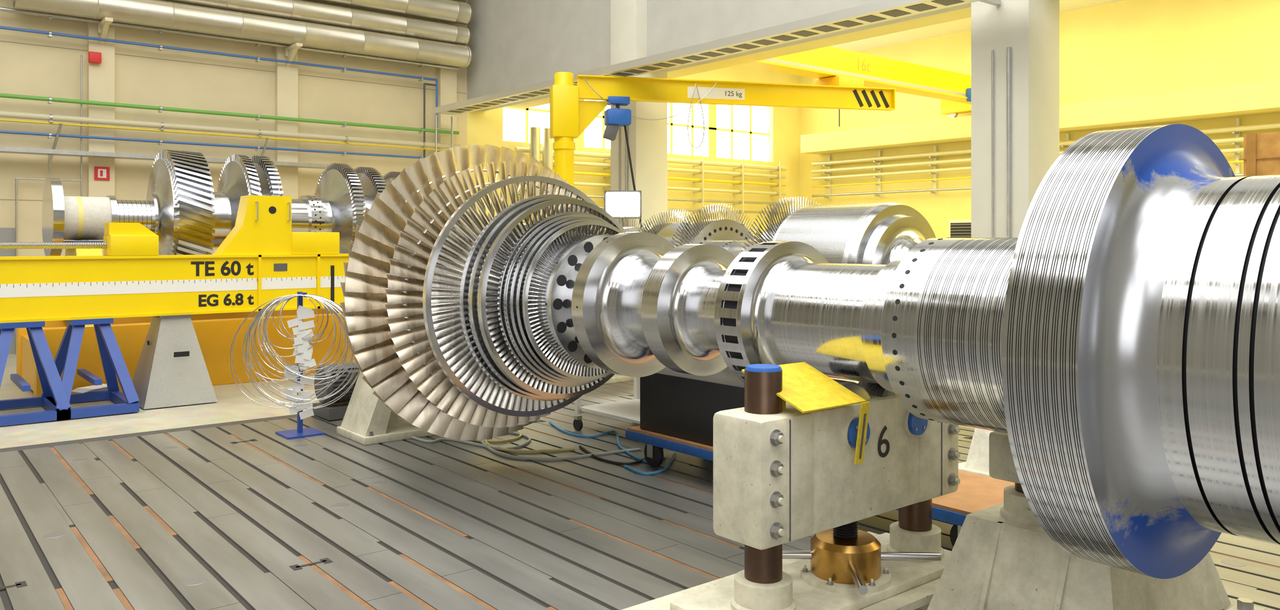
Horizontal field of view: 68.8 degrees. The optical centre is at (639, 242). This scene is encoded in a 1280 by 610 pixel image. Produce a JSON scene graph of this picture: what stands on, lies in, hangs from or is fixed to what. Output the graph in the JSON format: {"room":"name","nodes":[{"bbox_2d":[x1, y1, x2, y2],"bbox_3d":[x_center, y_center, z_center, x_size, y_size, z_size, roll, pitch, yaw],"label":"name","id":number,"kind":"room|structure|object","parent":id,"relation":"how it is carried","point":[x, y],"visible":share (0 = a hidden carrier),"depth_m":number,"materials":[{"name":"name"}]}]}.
{"room":"turbine factory hall","nodes":[
{"label":"turbine factory hall","id":0,"kind":"room"},
{"bbox_2d":[0,0,466,354],"bbox_3d":[-10.268,-2.900,12.388,17.800,9.000,0.420,0,0,-39],"label":"wall","id":1,"kind":"structure","parent":0,"point":[31,64],"depth_m":14.74,"materials":[{"name":"beige paint"}]},
{"bbox_2d":[0,0,472,354],"bbox_3d":[-9.910,-1.638,12.045,17.320,6.476,0.555,0,0,-39],"label":"pipes","id":2,"kind":"object","parent":1,"relation":"attached to","point":[295,34],"visible":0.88,"depth_m":15.14,"materials":[{"name":"beige"}]},
{"bbox_2d":[435,115,452,175],"bbox_3d":[-3.571,-0.350,17.042,0.356,3.900,0.036,0,0,-39],"label":"ladder","id":3,"kind":"object","parent":1,"relation":"attached to","point":[436,128],"visible":0.17,"depth_m":17.01,"materials":[{"name":"grey metal"}]},
{"bbox_2d":[0,354,974,448],"bbox_3d":[0.787,1.700,6.459,28.000,0.200,23.600,0,0,-39],"label":"floor","id":4,"kind":"structure","parent":0,"point":[232,405],"depth_m":8.61,"materials":[{"name":"concrete"}]},
{"bbox_2d":[0,318,139,426],"bbox_3d":[-5.469,1.157,8.743,1.222,0.863,1.030,0,0,-39],"label":"trestle","id":5,"kind":"object","parent":4,"relation":"on","point":[56,397],"visible":0.97,"depth_m":8.67,"materials":[{"name":"paint"}]},
{"bbox_2d":[71,384,118,393],"bbox_3d":[-5.514,1.488,9.482,0.273,0.035,0.371,0,0,30],"label":"board","id":6,"kind":"object","parent":5,"relation":"on","point":[103,387],"visible":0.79,"depth_m":9.39,"materials":[{"name":"white"}]},
{"bbox_2d":[0,195,348,323],"bbox_3d":[-4.068,0.120,9.874,6.210,1.210,0.386,0,0,-39],"label":"beam","id":7,"kind":"structure","parent":5,"relation":"on","point":[260,261],"depth_m":9.27,"materials":[{"name":"metal"}]},
{"bbox_2d":[132,314,217,409],"bbox_3d":[-4.698,1.157,9.374,0.660,0.863,0.800,0,0,-39],"label":"pedestal stand","id":8,"kind":"object","parent":4,"relation":"on","point":[171,370],"visible":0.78,"depth_m":9.15,"materials":[{"name":"beige metal"}]},
{"bbox_2d":[16,241,355,397],"bbox_3d":[-4.527,0.785,11.640,5.247,1.630,1.770,0,0,-39],"label":"frame","id":9,"kind":"object","parent":4,"relation":"on","point":[215,333],"visible":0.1,"depth_m":10.50,"materials":[{"name":"yellow paint"}]},
{"bbox_2d":[42,149,462,256],"bbox_3d":[-4.504,-0.260,11.691,4.947,1.620,1.620,0,0,-39],"label":"turbine rotor","id":10,"kind":"object","parent":9,"relation":"on","point":[181,206],"visible":0.51,"depth_m":10.61,"materials":[{"name":"metal"}]},
{"bbox_2d":[604,190,641,227],"bbox_3d":[-0.185,0.472,12.098,0.541,2.264,0.472,0,0,28],"label":"monitor","id":11,"kind":"object","parent":4,"relation":"on","point":[618,204],"visible":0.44,"depth_m":12.00,"materials":[{"name":"grey plastic"}]},
{"bbox_2d":[610,0,667,229],"bbox_3d":[-0.016,-2.900,14.072,0.620,9.000,0.620,0,0,-39],"label":"column","id":12,"kind":"structure","parent":4,"relation":"on","point":[647,139],"depth_m":13.82,"materials":[{"name":"paint"}]},
{"bbox_2d":[549,72,895,227],"bbox_3d":[1.241,-0.350,13.214,5.240,3.900,0.597,0,0,-11],"label":"crane","id":13,"kind":"object","parent":4,"relation":"on","point":[569,116],"visible":0.75,"depth_m":13.03,"materials":[{"name":"paint"}]},
{"bbox_2d":[971,0,1059,237],"bbox_3d":[3.784,-2.900,9.429,0.620,9.000,0.620,0,0,-39],"label":"column","id":14,"kind":"structure","parent":4,"relation":"on","point":[1031,28],"depth_m":9.21,"materials":[{"name":"paint"}]},
{"bbox_2d":[618,47,1010,237],"bbox_3d":[1.574,-0.150,11.600,0.044,3.500,6.441,0,0,-39],"label":"conduit","id":15,"kind":"object","parent":14,"relation":"attached to","point":[1008,49],"visible":0.28,"depth_m":9.12,"materials":[{"name":"grey"}]},
{"bbox_2d":[1238,131,1279,176],"bbox_3d":[8.587,0.125,11.275,1.227,2.930,2.027,0,0,-39],"label":"wooden crates","id":16,"kind":"object","parent":4,"relation":"on","point":[1261,151],"visible":0.2,"depth_m":11.50,"materials":[{"name":"brown wood"}]},
{"bbox_3d":[7.457,-2.900,4.940,0.620,9.000,0.620,0,0,-39],"label":"column","id":17,"kind":"structure","parent":4,"relation":"on","visible":0},
{"bbox_2d":[433,0,1000,115],"bbox_3d":[3.599,-2.379,8.554,0.745,0.102,22.280,0,0,-39],"label":"tray","id":18,"kind":"object","parent":17,"relation":"attached to","point":[882,10],"visible":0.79,"depth_m":11.03,"materials":[{"name":"white metal"}]},
{"bbox_2d":[508,7,970,108],"bbox_3d":[4.668,-2.613,9.248,0.500,0.076,22.300,0,0,-39],"label":"beam","id":19,"kind":"structure","parent":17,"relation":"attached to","point":[965,13],"depth_m":12.17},
{"bbox_2d":[467,65,799,239],"bbox_3d":[0.295,-2.900,21.111,9.600,9.000,0.300,0,0,-39],"label":"wall","id":20,"kind":"structure","parent":0,"point":[483,127],"depth_m":22.35,"materials":[{"name":"yellow paint"}]},
{"bbox_2d":[503,99,768,161],"bbox_3d":[0.193,-2.700,21.079,7.800,1.400,0.100,0,0,-39],"label":"ribbon window","id":21,"kind":"structure","parent":20,"relation":"in","point":[731,132],"depth_m":22.06,"materials":[{"name":"white glass"}]},
{"bbox_2d":[514,127,786,217],"bbox_3d":[0.658,-0.325,20.788,7.850,3.850,0.650,0,0,-39],"label":"pipes","id":22,"kind":"object","parent":20,"relation":"attached to","point":[534,150],"visible":0.31,"depth_m":21.31,"materials":[{"name":"beige metal"}]},
{"bbox_2d":[0,381,1279,609],"bbox_3d":[-0.215,1.593,1.232,13.228,0.014,15.180,0,0,-39],"label":"floor","id":23,"kind":"structure","parent":0,"point":[240,515],"depth_m":5.24,"materials":[{"name":"grey metal"}]},
{"bbox_2d":[229,292,359,439],"bbox_3d":[-2.820,1.000,7.702,1.051,1.176,0.400,0,0,-15],"label":"stand","id":24,"kind":"object","parent":23,"relation":"on","point":[302,351],"visible":0.93,"depth_m":7.65,"materials":[{"name":"blue paint"}]},
{"bbox_2d":[312,362,360,420],"bbox_3d":[-2.651,1.343,8.568,0.550,0.470,0.420,0,0,-39],"label":"motor","id":25,"kind":"object","parent":23,"relation":"on","point":[337,410],"visible":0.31,"depth_m":8.36,"materials":[{"name":"grey metal"}]},
{"bbox_2d":[336,371,435,445],"bbox_3d":[-1.902,1.069,7.850,1.100,1.038,0.580,0,0,-39],"label":"pedestal","id":26,"kind":"object","parent":23,"relation":"on","point":[366,421],"visible":0.3,"depth_m":7.50,"materials":[{"name":"beige paint"}]},
{"bbox_2d":[340,124,1279,579],"bbox_3d":[0.175,0.370,5.312,2.177,2.178,7.700,0,0,-39],"label":"turbine","id":27,"kind":"object","parent":26,"relation":"on","point":[1124,346],"visible":0.98,"depth_m":3.49,"materials":[{"name":"metal"}]},
{"bbox_2d":[411,421,676,475],"bbox_3d":[-0.635,1.576,7.418,2.442,0.019,1.297,0,0,35],"label":"hose","id":28,"kind":"object","parent":23,"relation":"on","point":[485,443],"visible":0.77,"depth_m":7.04,"materials":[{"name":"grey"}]},
{"bbox_2d":[603,374,633,384],"bbox_3d":[-0.558,1.044,10.786,1.500,1.088,0.800,0,0,-39],"label":"stand","id":29,"kind":"object","parent":23,"relation":"on","point":[616,378],"visible":0.02,"depth_m":10.56,"materials":[{"name":"beige paint"}]},
{"bbox_2d":[573,367,666,449],"bbox_3d":[0.055,1.164,7.669,0.700,0.848,1.140,0,0,-39],"label":"cart","id":30,"kind":"object","parent":23,"relation":"on","point":[629,410],"visible":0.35,"depth_m":7.84,"materials":[{"name":"white paint"}]},
{"bbox_2d":[621,362,960,609],"bbox_3d":[0.810,1.049,4.181,1.690,1.078,0.755,0,0,-39],"label":"support stand","id":31,"kind":"object","parent":23,"relation":"on","point":[808,452],"visible":0.91,"depth_m":3.97,"materials":[{"name":"beige paint"}]},
{"bbox_2d":[625,367,1014,546],"bbox_3d":[1.083,1.250,5.829,0.740,0.676,2.850,0,0,-39],"label":"trolley","id":32,"kind":"object","parent":23,"relation":"on","point":[677,410],"visible":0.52,"depth_m":6.20,"materials":[{"name":"metal"}]},
{"bbox_2d":[958,428,993,476],"bbox_3d":[2.926,1.034,6.530,1.500,1.108,0.800,0,0,-39],"label":"stand","id":33,"kind":"object","parent":23,"relation":"on","point":[977,462],"visible":0.02,"depth_m":6.30,"materials":[{"name":"beige paint"}]},
{"bbox_2d":[607,197,935,264],"bbox_3d":[1.184,0.300,8.658,1.404,1.404,6.700,0,0,-39],"label":"turbine rotor","id":34,"kind":"object","parent":33,"relation":"on","point":[875,233],"visible":0.34,"depth_m":7.65,"materials":[{"name":"metal"}]},
{"bbox_2d":[927,431,1265,609],"bbox_3d":[1.964,1.194,3.991,1.155,0.788,0.970,0,0,-39],"label":"support","id":35,"kind":"object","parent":23,"relation":"on","point":[1001,558],"visible":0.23,"depth_m":3.85,"materials":[{"name":"beige paint"}]},
{"bbox_2d":[467,0,970,110],"bbox_3d":[4.114,-4.975,9.183,0.400,4.850,23.000,0,0,-39],"label":"wall","id":36,"kind":"structure","parent":0,"point":[513,44],"depth_m":15.00,"materials":[{"name":"white paint"}]},
{"bbox_2d":[830,0,1124,51],"bbox_3d":[7.829,-4.700,12.223,9.200,0.200,23.000,0,0,-39],"label":"beam","id":37,"kind":"structure","parent":0,"point":[962,25],"depth_m":20.50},
{"bbox_2d":[799,0,1279,237],"bbox_3d":[11.410,-2.900,15.347,0.300,9.000,23.300,0,0,-39],"label":"wall","id":38,"kind":"structure","parent":0,"point":[1125,48],"depth_m":18.14,"materials":[{"name":"yellow paint"}]},
{"bbox_2d":[949,220,970,237],"bbox_3d":[6.910,0.005,19.741,0.458,0.930,0.620,0,0,-39],"label":"air vent","id":39,"kind":"object","parent":38,"relation":"attached to","point":[957,228],"visible":0.25,"depth_m":19.62,"materials":[{"name":"beige metal"}]},
{"bbox_2d":[800,80,1279,154],"bbox_3d":[11.300,-2.423,14.676,0.700,0.456,22.300,0,0,-39],"label":"beam","id":40,"kind":"structure","parent":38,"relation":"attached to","point":[1262,97],"depth_m":17.42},
{"bbox_2d":[739,46,970,117],"bbox_3d":[4.015,-2.990,16.725,8.800,0.660,2.200,0,0,-39],"label":"crane","id":41,"kind":"object","parent":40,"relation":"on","point":[954,88],"visible":0.59,"depth_m":16.81,"materials":[{"name":"paint"}]},
{"bbox_2d":[814,75,863,126],"bbox_3d":[3.473,-2.420,16.282,0.700,0.820,0.550,0,0,-39],"label":"trolley","id":42,"kind":"object","parent":41,"relation":"hanging from","point":[838,80],"visible":0.45,"depth_m":16.04,"materials":[{"name":"yellow metal"}]},
{"bbox_2d":[811,118,1279,199],"bbox_3d":[11.364,-1.600,14.922,0.300,1.100,22.100,0,0,-39],"label":"pipes","id":43,"kind":"object","parent":38,"relation":"attached to","point":[1236,130],"visible":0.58,"depth_m":20.91,"materials":[{"name":"beige metal"}]}
]}

